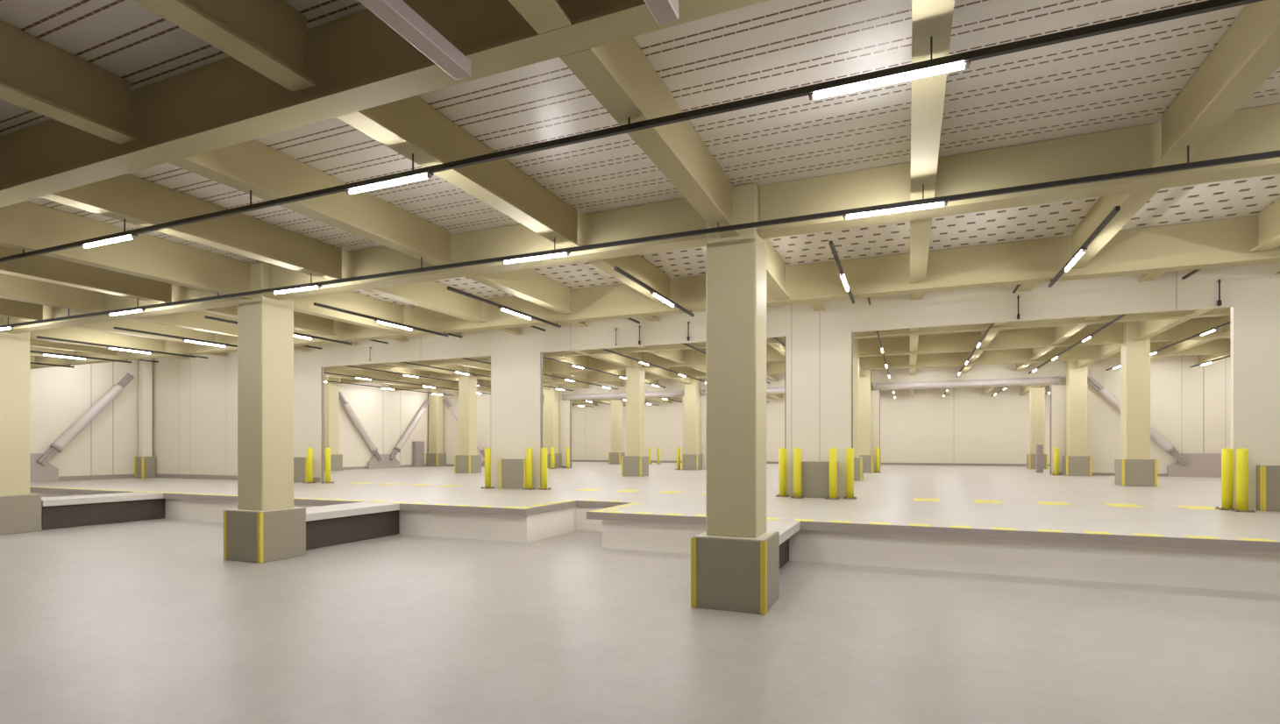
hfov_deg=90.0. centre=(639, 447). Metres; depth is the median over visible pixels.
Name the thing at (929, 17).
ceiling beam
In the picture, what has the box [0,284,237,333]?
cross beam
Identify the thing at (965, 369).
ceiling beam
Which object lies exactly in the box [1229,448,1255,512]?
bollard
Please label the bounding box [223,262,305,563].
support column
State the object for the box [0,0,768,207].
cross beam
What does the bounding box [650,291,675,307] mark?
lamp
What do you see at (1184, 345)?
ceiling beam
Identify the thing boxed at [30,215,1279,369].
cross beam
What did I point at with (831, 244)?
track
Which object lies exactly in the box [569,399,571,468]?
trim
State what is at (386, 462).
gusset foot
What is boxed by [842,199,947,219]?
lamp
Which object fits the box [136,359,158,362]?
track
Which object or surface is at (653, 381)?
ceiling beam
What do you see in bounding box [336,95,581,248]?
ceiling beam
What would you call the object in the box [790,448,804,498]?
bollard
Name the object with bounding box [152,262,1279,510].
wall
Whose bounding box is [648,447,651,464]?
bollard
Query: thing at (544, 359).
ceiling beam
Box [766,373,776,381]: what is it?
ceiling beam
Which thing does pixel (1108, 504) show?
tape
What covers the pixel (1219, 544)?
trim
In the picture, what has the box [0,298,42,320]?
ceiling beam
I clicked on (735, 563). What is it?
support column
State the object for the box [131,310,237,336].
ceiling beam
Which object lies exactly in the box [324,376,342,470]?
support column
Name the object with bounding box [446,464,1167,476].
baseboard
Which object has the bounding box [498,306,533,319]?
lamp
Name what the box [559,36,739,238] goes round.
ceiling beam
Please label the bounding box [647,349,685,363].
ceiling beam
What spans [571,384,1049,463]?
wall
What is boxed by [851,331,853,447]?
trim
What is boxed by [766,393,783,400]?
ceiling beam
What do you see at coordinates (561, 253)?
lamp
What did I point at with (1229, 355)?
track
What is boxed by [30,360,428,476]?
wall
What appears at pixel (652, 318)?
ceiling beam
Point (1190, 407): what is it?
wall
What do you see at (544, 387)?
ceiling beam
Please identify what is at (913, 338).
ceiling beam
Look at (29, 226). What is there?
ceiling beam
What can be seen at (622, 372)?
ceiling beam
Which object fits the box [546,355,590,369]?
ceiling beam
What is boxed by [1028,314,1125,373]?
track
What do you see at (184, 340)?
lamp
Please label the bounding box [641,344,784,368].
cross beam
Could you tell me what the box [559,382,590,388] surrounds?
ceiling beam
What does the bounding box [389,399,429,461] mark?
diagonal brace
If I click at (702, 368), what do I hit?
ceiling beam
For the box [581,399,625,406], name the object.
track
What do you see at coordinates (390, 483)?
tape
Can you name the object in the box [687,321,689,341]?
pull cord
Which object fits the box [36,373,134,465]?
diagonal brace
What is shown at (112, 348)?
lamp
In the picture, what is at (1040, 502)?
tape
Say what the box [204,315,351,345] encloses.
track
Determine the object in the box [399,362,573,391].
track
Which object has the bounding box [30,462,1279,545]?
floor
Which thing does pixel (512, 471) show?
pedestal
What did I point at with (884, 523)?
tape
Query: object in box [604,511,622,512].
tape
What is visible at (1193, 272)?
track
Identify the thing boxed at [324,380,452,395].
track
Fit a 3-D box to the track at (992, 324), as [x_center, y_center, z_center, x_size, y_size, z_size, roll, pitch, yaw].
[14.874,-4.287,28.558,0.050,0.125,21.175,0,0,23]
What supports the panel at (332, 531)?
attached to the wall at (394, 510)
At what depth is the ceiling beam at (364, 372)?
39.88 m
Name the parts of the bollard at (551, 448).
post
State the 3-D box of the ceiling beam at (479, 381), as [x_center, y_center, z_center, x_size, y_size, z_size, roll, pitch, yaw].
[-12.211,-4.820,43.356,0.325,0.740,5.175,0,0,23]
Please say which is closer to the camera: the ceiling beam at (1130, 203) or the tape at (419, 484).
the ceiling beam at (1130, 203)
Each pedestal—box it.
[293,456,306,482]
[499,458,526,489]
[801,461,838,497]
[1256,464,1279,511]
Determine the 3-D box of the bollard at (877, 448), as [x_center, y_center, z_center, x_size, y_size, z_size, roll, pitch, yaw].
[14.796,0.812,39.881,0.375,1.575,0.375,0,0,23]
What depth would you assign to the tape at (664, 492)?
22.62 m
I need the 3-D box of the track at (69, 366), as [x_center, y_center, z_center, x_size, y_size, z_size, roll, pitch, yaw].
[-23.094,-3.176,23.128,0.050,0.122,4.400,0,0,23]
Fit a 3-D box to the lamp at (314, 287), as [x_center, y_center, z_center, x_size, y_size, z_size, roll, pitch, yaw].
[-6.743,-3.085,12.559,1.275,0.061,0.085,0,0,23]
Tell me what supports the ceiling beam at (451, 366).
attached to the ceiling at (1221, 316)
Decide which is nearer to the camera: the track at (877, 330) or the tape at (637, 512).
the tape at (637, 512)
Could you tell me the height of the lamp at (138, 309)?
0.061 m
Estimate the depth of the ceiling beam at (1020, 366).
36.00 m
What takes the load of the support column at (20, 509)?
on the floor at (147, 622)
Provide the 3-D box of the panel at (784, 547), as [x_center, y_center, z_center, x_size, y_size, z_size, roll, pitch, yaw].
[2.596,2.147,12.479,0.030,0.685,3.450,0,0,23]
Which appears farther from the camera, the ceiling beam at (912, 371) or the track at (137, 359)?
the ceiling beam at (912, 371)
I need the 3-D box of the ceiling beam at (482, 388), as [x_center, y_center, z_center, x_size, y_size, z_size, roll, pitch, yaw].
[-12.723,-4.820,49.440,0.325,0.740,5.000,0,0,23]
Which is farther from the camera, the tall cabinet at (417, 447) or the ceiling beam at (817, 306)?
the tall cabinet at (417, 447)
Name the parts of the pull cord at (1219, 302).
cord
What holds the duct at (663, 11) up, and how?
hanging from the ceiling at (1130, 77)
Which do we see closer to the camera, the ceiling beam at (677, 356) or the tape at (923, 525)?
the tape at (923, 525)
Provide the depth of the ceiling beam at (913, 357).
32.65 m
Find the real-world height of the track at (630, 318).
0.975 m
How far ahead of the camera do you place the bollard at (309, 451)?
28.28 m
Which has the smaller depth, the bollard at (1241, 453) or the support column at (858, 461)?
the bollard at (1241, 453)
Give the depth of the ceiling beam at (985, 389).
51.43 m
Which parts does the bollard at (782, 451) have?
post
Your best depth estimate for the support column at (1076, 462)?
35.52 m
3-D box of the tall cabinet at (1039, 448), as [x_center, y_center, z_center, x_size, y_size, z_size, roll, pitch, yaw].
[24.942,0.725,39.964,0.350,1.750,0.350,0,0,23]
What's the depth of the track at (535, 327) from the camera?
22.92 m
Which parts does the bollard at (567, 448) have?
post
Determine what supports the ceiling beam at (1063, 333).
attached to the ceiling at (1221, 316)
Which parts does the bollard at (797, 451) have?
post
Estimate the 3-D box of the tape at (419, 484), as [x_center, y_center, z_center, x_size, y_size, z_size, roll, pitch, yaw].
[-9.283,1.598,26.934,0.725,0.004,1.050,0,0,23]
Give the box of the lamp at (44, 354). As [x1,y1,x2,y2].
[40,353,86,360]
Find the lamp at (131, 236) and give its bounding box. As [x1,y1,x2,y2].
[79,233,137,248]
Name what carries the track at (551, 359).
attached to the cross beam at (1219, 345)
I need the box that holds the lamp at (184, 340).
[182,339,227,347]
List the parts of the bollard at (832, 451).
post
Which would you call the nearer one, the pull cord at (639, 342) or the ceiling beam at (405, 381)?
the pull cord at (639, 342)
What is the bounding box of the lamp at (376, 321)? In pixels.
[374,320,412,330]
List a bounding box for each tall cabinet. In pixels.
[412,441,424,467]
[1035,444,1043,472]
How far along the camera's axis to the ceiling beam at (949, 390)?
51.98 m
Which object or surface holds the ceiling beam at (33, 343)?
attached to the ceiling at (1130, 77)
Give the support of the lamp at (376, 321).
attached to the track at (315, 303)
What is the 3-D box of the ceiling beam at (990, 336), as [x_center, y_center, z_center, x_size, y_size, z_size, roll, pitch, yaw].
[14.296,-4.820,26.211,0.325,0.740,5.300,0,0,23]
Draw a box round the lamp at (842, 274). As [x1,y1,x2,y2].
[839,272,850,291]
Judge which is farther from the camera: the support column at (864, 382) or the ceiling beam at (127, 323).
the support column at (864, 382)
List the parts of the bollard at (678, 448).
post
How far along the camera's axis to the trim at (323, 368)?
28.95 m
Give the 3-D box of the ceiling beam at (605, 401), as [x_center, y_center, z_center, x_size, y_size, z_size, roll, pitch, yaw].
[-4.444,-4.820,61.881,0.325,0.740,12.300,0,0,23]
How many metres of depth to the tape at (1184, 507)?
16.77 m
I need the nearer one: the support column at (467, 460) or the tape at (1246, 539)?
the tape at (1246, 539)
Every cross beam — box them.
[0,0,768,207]
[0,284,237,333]
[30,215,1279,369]
[263,198,706,299]
[324,307,1230,371]
[341,371,458,383]
[388,338,1230,391]
[472,355,625,376]
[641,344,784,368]
[757,103,1279,239]
[859,322,1123,356]
[1150,316,1230,341]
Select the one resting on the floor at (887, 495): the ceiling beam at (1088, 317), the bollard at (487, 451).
the bollard at (487, 451)
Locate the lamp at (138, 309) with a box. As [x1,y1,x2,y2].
[107,308,145,315]
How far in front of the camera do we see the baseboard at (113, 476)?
31.85 m
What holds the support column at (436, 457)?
on the floor at (887, 495)
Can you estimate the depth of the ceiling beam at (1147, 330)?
24.46 m
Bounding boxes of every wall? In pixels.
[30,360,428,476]
[30,491,1279,594]
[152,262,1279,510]
[308,510,398,549]
[443,355,1230,475]
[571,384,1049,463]
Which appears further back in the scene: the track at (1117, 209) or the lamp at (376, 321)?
the lamp at (376, 321)
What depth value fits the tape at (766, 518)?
14.29 m
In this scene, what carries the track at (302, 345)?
hanging from the ceiling at (1221, 316)
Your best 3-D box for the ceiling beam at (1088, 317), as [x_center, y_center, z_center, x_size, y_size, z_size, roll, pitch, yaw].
[14.693,-4.820,19.850,0.325,0.740,5.475,0,0,23]
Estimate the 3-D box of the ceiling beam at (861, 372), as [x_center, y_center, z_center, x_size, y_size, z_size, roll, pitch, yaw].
[13.126,-4.770,38.033,0.325,0.840,3.950,0,0,23]
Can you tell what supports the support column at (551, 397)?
on the floor at (887, 495)
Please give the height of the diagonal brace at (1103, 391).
5.021 m
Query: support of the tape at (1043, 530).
on the floor at (887, 495)
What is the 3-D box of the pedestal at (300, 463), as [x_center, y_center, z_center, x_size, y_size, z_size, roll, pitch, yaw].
[-15.478,1.026,29.162,1.165,1.148,0.332,0,0,23]
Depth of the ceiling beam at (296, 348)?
28.76 m
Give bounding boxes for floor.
[0,518,1279,723]
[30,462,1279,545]
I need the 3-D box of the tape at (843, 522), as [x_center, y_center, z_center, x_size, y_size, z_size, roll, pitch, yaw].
[4.298,1.598,13.677,0.412,0.004,0.325,0,0,23]
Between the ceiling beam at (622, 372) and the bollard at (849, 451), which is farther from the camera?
the ceiling beam at (622, 372)
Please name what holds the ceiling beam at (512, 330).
attached to the ceiling at (1221, 316)
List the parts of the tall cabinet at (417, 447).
cabinet door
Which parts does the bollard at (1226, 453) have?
plate, post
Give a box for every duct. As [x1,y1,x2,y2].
[357,0,471,79]
[561,389,684,400]
[643,0,678,24]
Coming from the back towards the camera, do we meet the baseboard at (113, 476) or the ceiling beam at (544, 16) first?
the baseboard at (113, 476)
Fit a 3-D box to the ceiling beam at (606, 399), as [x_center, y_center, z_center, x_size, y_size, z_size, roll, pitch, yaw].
[-1.839,-4.770,60.789,0.325,0.840,12.300,0,0,23]
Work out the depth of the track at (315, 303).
15.54 m
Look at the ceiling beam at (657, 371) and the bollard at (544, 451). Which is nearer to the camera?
the bollard at (544, 451)
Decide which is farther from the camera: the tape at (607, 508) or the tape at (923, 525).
the tape at (607, 508)
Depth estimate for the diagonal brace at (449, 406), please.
52.80 m
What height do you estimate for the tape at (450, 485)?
0.004 m
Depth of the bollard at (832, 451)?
19.56 m
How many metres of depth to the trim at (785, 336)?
20.89 m
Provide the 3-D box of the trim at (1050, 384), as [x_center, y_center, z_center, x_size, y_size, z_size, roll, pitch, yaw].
[23.799,-1.012,37.096,0.040,5.225,0.275,0,0,23]
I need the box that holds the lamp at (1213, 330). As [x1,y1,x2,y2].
[1200,328,1216,335]
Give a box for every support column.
[0,316,41,535]
[135,358,156,478]
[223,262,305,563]
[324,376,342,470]
[426,389,446,466]
[454,366,481,473]
[543,383,561,468]
[608,400,625,464]
[621,352,648,476]
[681,376,702,470]
[690,183,779,614]
[853,338,863,481]
[859,369,873,473]
[1026,387,1047,469]
[1062,360,1091,476]
[1114,320,1157,486]
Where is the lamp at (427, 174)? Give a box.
[344,170,433,194]
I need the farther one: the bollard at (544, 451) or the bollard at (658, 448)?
the bollard at (658, 448)
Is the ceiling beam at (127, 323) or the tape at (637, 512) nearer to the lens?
the tape at (637, 512)
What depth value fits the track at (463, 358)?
38.59 m
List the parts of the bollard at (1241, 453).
post, plate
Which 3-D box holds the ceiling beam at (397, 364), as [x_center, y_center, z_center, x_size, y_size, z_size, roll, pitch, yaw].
[-13.965,-4.770,31.866,0.325,0.840,5.475,0,0,23]
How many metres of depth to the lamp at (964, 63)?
5.36 m
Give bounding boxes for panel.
[42,498,164,529]
[305,510,398,549]
[779,538,789,568]
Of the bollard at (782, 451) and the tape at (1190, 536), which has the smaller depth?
the tape at (1190, 536)
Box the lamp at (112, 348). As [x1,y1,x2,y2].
[106,347,152,354]
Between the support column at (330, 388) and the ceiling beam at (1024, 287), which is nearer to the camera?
the ceiling beam at (1024, 287)
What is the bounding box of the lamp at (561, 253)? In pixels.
[500,250,570,264]
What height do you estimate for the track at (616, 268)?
0.122 m
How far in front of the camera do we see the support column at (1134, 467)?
26.25 m
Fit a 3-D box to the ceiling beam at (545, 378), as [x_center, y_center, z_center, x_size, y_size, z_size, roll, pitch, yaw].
[-7.000,-4.820,41.171,0.325,0.740,5.175,0,0,23]
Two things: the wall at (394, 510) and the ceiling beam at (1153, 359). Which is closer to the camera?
the wall at (394, 510)
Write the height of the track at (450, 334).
0.975 m
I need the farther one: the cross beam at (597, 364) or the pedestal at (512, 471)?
the cross beam at (597, 364)
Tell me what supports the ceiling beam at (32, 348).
attached to the ceiling at (1130, 77)
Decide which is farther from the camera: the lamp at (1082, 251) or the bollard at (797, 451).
the bollard at (797, 451)
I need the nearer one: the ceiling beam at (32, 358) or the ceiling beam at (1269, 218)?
the ceiling beam at (1269, 218)
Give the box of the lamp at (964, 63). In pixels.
[807,56,971,100]
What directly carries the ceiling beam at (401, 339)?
attached to the ceiling at (1221, 316)
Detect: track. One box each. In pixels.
[0,0,1264,263]
[0,145,1279,327]
[30,350,131,362]
[30,362,74,368]
[36,335,195,357]
[113,327,237,347]
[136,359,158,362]
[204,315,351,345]
[301,345,321,349]
[313,302,447,336]
[324,372,490,394]
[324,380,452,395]
[343,365,490,387]
[369,339,388,343]
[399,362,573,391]
[445,333,462,338]
[447,286,561,327]
[462,357,618,389]
[529,326,545,331]
[542,356,665,387]
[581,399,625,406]
[601,348,706,382]
[614,266,694,316]
[627,317,639,323]
[682,343,770,383]
[774,337,784,346]
[829,240,854,303]
[876,330,890,378]
[956,323,993,376]
[1012,284,1020,293]
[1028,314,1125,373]
[1048,206,1120,287]
[1106,321,1230,370]
[1181,269,1201,279]
[1190,355,1230,367]
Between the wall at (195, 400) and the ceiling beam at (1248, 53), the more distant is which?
the wall at (195, 400)
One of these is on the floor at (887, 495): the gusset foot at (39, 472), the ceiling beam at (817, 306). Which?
the gusset foot at (39, 472)
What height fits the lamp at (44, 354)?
0.061 m
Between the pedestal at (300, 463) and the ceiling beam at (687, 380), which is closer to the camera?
the pedestal at (300, 463)
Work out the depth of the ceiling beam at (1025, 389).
50.80 m
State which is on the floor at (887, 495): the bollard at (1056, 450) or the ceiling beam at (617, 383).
the bollard at (1056, 450)
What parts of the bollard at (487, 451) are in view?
post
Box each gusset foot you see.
[30,453,58,482]
[367,454,399,469]
[1167,453,1221,477]
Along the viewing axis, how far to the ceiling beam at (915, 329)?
24.33 m
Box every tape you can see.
[376,483,397,484]
[407,483,427,485]
[439,484,459,486]
[503,506,518,508]
[572,489,601,490]
[589,510,607,511]
[602,507,619,509]
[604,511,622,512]
[615,490,642,492]
[633,512,653,514]
[655,490,682,493]
[663,513,682,515]
[766,518,780,519]
[794,519,815,521]
[830,520,851,523]
[867,522,889,525]
[908,524,930,526]
[913,497,939,501]
[948,525,973,528]
[972,499,1002,503]
[991,527,1016,530]
[1035,501,1072,505]
[1036,529,1064,533]
[1082,531,1113,534]
[1102,503,1144,507]
[1130,533,1165,537]
[1176,505,1219,510]
[1183,535,1218,539]
[1239,538,1276,541]
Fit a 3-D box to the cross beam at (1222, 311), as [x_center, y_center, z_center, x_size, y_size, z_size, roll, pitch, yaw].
[2.845,-4.770,27.962,57.375,0.840,0.312,0,0,23]
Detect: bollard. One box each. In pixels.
[303,448,316,483]
[320,448,334,483]
[480,448,494,488]
[522,448,535,490]
[537,448,551,490]
[548,447,555,469]
[564,447,570,468]
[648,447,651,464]
[655,447,661,464]
[675,447,681,469]
[775,448,789,497]
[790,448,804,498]
[825,448,839,499]
[843,448,856,499]
[874,447,880,472]
[1052,448,1060,475]
[1215,448,1236,510]
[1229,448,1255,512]
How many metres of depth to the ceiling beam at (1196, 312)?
20.82 m
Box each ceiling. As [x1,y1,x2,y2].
[0,0,1279,307]
[641,315,1223,353]
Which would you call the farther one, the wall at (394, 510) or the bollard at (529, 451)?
the bollard at (529, 451)
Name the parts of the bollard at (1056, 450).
post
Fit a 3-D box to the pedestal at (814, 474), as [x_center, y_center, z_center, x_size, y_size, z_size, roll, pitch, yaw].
[5.664,1.026,20.297,1.165,1.148,0.332,0,0,23]
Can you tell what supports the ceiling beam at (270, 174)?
attached to the ceiling at (1130, 77)
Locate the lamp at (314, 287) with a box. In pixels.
[271,284,321,294]
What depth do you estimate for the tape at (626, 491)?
23.07 m
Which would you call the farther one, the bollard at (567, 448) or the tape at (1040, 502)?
the bollard at (567, 448)
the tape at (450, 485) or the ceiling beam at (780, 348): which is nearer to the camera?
the tape at (450, 485)
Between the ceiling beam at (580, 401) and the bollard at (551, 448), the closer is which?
the bollard at (551, 448)
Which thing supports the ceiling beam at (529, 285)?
attached to the ceiling at (1130, 77)
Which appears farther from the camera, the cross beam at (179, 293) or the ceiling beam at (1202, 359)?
the ceiling beam at (1202, 359)
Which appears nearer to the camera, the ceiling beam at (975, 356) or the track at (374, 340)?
the track at (374, 340)
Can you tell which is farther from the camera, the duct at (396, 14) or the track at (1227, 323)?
the track at (1227, 323)
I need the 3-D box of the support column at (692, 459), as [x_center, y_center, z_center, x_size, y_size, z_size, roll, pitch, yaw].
[3.640,-1.795,44.632,1.165,6.790,1.152,0,0,23]
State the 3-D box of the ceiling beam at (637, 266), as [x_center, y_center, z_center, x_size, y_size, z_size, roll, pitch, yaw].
[-0.127,-3.708,13.275,0.295,0.665,4.212,0,0,23]
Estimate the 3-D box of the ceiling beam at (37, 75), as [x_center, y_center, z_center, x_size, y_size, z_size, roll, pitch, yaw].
[-7.955,-3.708,1.621,0.295,0.665,11.838,0,0,23]
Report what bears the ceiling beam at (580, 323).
attached to the ceiling at (1221, 316)
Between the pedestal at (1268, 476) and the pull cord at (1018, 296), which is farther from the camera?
the pull cord at (1018, 296)
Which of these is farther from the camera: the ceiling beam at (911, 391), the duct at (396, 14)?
the ceiling beam at (911, 391)
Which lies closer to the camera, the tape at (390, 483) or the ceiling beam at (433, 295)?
the ceiling beam at (433, 295)
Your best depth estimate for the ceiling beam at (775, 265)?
13.08 m
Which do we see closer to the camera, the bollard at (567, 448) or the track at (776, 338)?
the track at (776, 338)
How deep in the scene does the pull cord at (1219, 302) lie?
16.49 m
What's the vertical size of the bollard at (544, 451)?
1.575 m
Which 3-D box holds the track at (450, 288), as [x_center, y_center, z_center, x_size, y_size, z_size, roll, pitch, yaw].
[-2.938,-3.176,14.678,0.050,0.122,4.400,0,0,23]
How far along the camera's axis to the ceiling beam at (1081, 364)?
34.06 m
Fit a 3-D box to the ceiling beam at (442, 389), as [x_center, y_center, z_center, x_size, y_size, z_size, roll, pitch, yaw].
[-15.329,-4.820,50.532,0.325,0.740,5.000,0,0,23]
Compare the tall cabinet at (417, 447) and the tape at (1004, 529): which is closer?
the tape at (1004, 529)
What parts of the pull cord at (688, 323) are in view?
cord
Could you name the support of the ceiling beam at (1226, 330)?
attached to the ceiling at (1221, 316)
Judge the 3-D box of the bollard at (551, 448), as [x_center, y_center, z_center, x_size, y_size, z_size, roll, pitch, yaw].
[-6.423,0.812,46.880,0.375,1.575,0.375,0,0,23]
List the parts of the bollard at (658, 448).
post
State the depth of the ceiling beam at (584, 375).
41.02 m
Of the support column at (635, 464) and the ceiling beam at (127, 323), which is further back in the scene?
the support column at (635, 464)
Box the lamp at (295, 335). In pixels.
[293,334,312,340]
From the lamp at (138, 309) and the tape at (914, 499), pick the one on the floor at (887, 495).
the tape at (914, 499)
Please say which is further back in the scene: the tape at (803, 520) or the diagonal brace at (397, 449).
the diagonal brace at (397, 449)
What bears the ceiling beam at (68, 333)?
attached to the ceiling at (1130, 77)
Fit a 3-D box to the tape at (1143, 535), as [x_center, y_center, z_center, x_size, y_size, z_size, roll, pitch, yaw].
[9.220,1.598,11.613,0.412,0.004,0.325,0,0,23]
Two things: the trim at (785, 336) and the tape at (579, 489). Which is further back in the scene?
the tape at (579, 489)
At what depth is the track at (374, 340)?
25.81 m
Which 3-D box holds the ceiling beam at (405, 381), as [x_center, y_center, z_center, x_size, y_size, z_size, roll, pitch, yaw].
[-17.422,-4.820,45.541,0.325,0.740,5.175,0,0,23]
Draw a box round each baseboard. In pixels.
[58,464,426,481]
[155,473,319,482]
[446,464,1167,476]
[571,460,1049,466]
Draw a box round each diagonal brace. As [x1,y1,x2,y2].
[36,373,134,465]
[338,391,382,461]
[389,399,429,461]
[442,398,484,458]
[1087,376,1189,465]
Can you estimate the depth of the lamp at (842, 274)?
11.90 m
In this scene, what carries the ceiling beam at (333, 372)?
attached to the ceiling at (1221, 316)
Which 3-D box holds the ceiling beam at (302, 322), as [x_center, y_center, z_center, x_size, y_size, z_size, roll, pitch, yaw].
[-10.133,-3.708,17.471,0.295,0.665,4.212,0,0,23]
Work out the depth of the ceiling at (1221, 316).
28.87 m
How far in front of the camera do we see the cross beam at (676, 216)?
11.62 m
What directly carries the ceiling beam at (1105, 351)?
attached to the ceiling at (1221, 316)
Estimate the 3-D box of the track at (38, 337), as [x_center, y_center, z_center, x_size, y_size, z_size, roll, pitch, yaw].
[-16.375,-3.176,20.311,0.050,0.122,4.400,0,0,23]
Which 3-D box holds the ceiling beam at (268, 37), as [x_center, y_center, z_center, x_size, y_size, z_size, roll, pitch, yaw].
[-5.453,-3.708,0.572,0.295,0.665,11.838,0,0,23]
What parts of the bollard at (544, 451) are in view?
post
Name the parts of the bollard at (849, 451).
post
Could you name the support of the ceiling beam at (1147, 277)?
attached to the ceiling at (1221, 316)
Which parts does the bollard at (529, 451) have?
post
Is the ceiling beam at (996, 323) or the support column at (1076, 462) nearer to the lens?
the ceiling beam at (996, 323)
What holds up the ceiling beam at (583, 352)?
attached to the ceiling at (1221, 316)
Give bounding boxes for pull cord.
[638,325,640,344]
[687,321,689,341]
[1016,295,1019,319]
[1216,279,1221,305]
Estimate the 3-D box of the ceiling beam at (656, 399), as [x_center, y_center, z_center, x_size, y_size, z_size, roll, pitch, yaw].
[0.766,-4.820,59.697,0.325,0.740,12.300,0,0,23]
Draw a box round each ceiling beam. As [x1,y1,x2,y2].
[0,20,135,144]
[0,200,254,299]
[0,246,171,303]
[0,273,103,312]
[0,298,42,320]
[30,327,165,355]
[30,339,118,355]
[30,346,75,359]
[30,355,35,362]
[41,173,343,280]
[69,319,214,347]
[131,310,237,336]
[134,0,315,92]
[167,139,451,265]
[168,355,190,359]
[196,305,336,335]
[208,352,227,356]
[293,291,406,334]
[293,345,311,351]
[324,370,364,380]
[334,369,398,378]
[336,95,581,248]
[337,341,358,346]
[361,280,484,322]
[375,367,432,376]
[376,380,421,387]
[383,362,402,366]
[388,336,408,341]
[403,363,465,376]
[408,378,453,386]
[434,387,458,392]
[441,377,484,384]
[448,332,463,337]
[453,361,490,370]
[464,268,573,314]
[476,376,490,381]
[476,386,490,391]
[497,327,523,334]
[508,0,571,34]
[542,358,547,370]
[542,373,553,382]
[542,384,550,390]
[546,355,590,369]
[552,370,590,380]
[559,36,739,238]
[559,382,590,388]
[568,321,588,327]
[571,349,590,354]
[571,399,597,405]
[586,254,669,305]
[586,398,611,404]
[587,352,634,367]
[596,369,625,376]
[596,380,622,387]
[605,398,645,405]
[641,315,659,321]
[644,367,671,377]
[644,378,658,384]
[644,397,670,403]
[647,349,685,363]
[669,377,692,383]
[689,364,706,373]
[766,238,790,300]
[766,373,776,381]
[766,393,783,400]
[768,342,784,355]
[809,301,824,311]
[859,369,866,376]
[909,354,917,365]
[909,367,916,375]
[909,389,913,397]
[910,0,954,200]
[910,217,931,283]
[910,292,923,300]
[910,327,919,331]
[910,334,918,351]
[944,388,953,396]
[960,365,971,373]
[967,350,983,362]
[978,329,1000,348]
[981,386,996,394]
[993,322,1005,326]
[1013,362,1031,371]
[1017,283,1036,291]
[1019,384,1045,395]
[1029,347,1054,360]
[1052,324,1087,343]
[1070,189,1159,268]
[1074,359,1101,369]
[1085,315,1101,319]
[1095,343,1120,358]
[1133,317,1194,341]
[1138,272,1164,281]
[1150,356,1164,362]
[1152,0,1279,167]
[1166,339,1214,354]
[1186,308,1213,316]
[1195,354,1230,363]
[1218,315,1230,334]
[1250,199,1279,252]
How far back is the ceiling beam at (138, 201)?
10.46 m
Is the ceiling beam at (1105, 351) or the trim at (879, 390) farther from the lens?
the trim at (879, 390)
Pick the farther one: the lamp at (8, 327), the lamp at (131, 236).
the lamp at (8, 327)
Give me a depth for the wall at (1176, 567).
13.06 m
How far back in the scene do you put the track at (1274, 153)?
8.97 m
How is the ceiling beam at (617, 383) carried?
attached to the ceiling at (1221, 316)
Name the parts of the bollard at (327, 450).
post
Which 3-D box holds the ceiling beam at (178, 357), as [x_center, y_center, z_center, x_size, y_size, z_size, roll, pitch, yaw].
[-24.145,-4.820,29.505,0.325,0.740,6.400,0,0,23]
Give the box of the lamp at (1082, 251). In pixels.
[1062,248,1087,272]
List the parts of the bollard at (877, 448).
post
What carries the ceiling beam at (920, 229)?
attached to the ceiling at (1130, 77)
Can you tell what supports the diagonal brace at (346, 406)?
attached to the gusset foot at (386, 462)
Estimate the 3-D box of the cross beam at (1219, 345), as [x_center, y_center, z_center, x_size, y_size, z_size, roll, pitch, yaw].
[7.147,-4.770,38.222,57.375,0.840,0.312,0,0,23]
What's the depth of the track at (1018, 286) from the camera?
17.13 m
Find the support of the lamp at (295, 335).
attached to the track at (205, 316)
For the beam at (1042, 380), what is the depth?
38.15 m
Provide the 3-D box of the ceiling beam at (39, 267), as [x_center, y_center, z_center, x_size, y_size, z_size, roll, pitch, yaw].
[-12.076,-3.708,12.836,0.295,0.665,5.012,0,0,23]
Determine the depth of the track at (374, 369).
37.01 m
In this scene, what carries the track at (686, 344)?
attached to the cross beam at (1219, 345)
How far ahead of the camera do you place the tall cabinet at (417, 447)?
51.60 m
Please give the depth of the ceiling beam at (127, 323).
19.68 m
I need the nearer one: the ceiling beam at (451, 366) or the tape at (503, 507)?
the tape at (503, 507)
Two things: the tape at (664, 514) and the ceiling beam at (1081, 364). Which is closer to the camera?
the tape at (664, 514)
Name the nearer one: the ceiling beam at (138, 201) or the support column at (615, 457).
the ceiling beam at (138, 201)
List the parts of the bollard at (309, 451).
post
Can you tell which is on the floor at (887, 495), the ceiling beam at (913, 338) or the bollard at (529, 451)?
the bollard at (529, 451)
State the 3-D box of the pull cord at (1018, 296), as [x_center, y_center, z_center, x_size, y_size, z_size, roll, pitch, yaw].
[10.797,-3.987,18.266,0.070,0.675,0.110,0,0,23]
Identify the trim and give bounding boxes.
[30,487,1279,553]
[321,366,324,482]
[540,352,542,448]
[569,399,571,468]
[784,335,786,448]
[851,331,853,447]
[879,390,880,471]
[1049,384,1051,475]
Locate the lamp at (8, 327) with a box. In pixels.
[0,326,14,330]
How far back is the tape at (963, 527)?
12.73 m
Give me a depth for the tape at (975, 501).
18.64 m
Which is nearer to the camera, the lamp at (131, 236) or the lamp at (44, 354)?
the lamp at (131, 236)
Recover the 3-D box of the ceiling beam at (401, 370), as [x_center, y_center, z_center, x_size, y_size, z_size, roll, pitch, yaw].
[-14.362,-4.820,38.226,0.325,0.740,5.300,0,0,23]
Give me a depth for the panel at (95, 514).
20.63 m

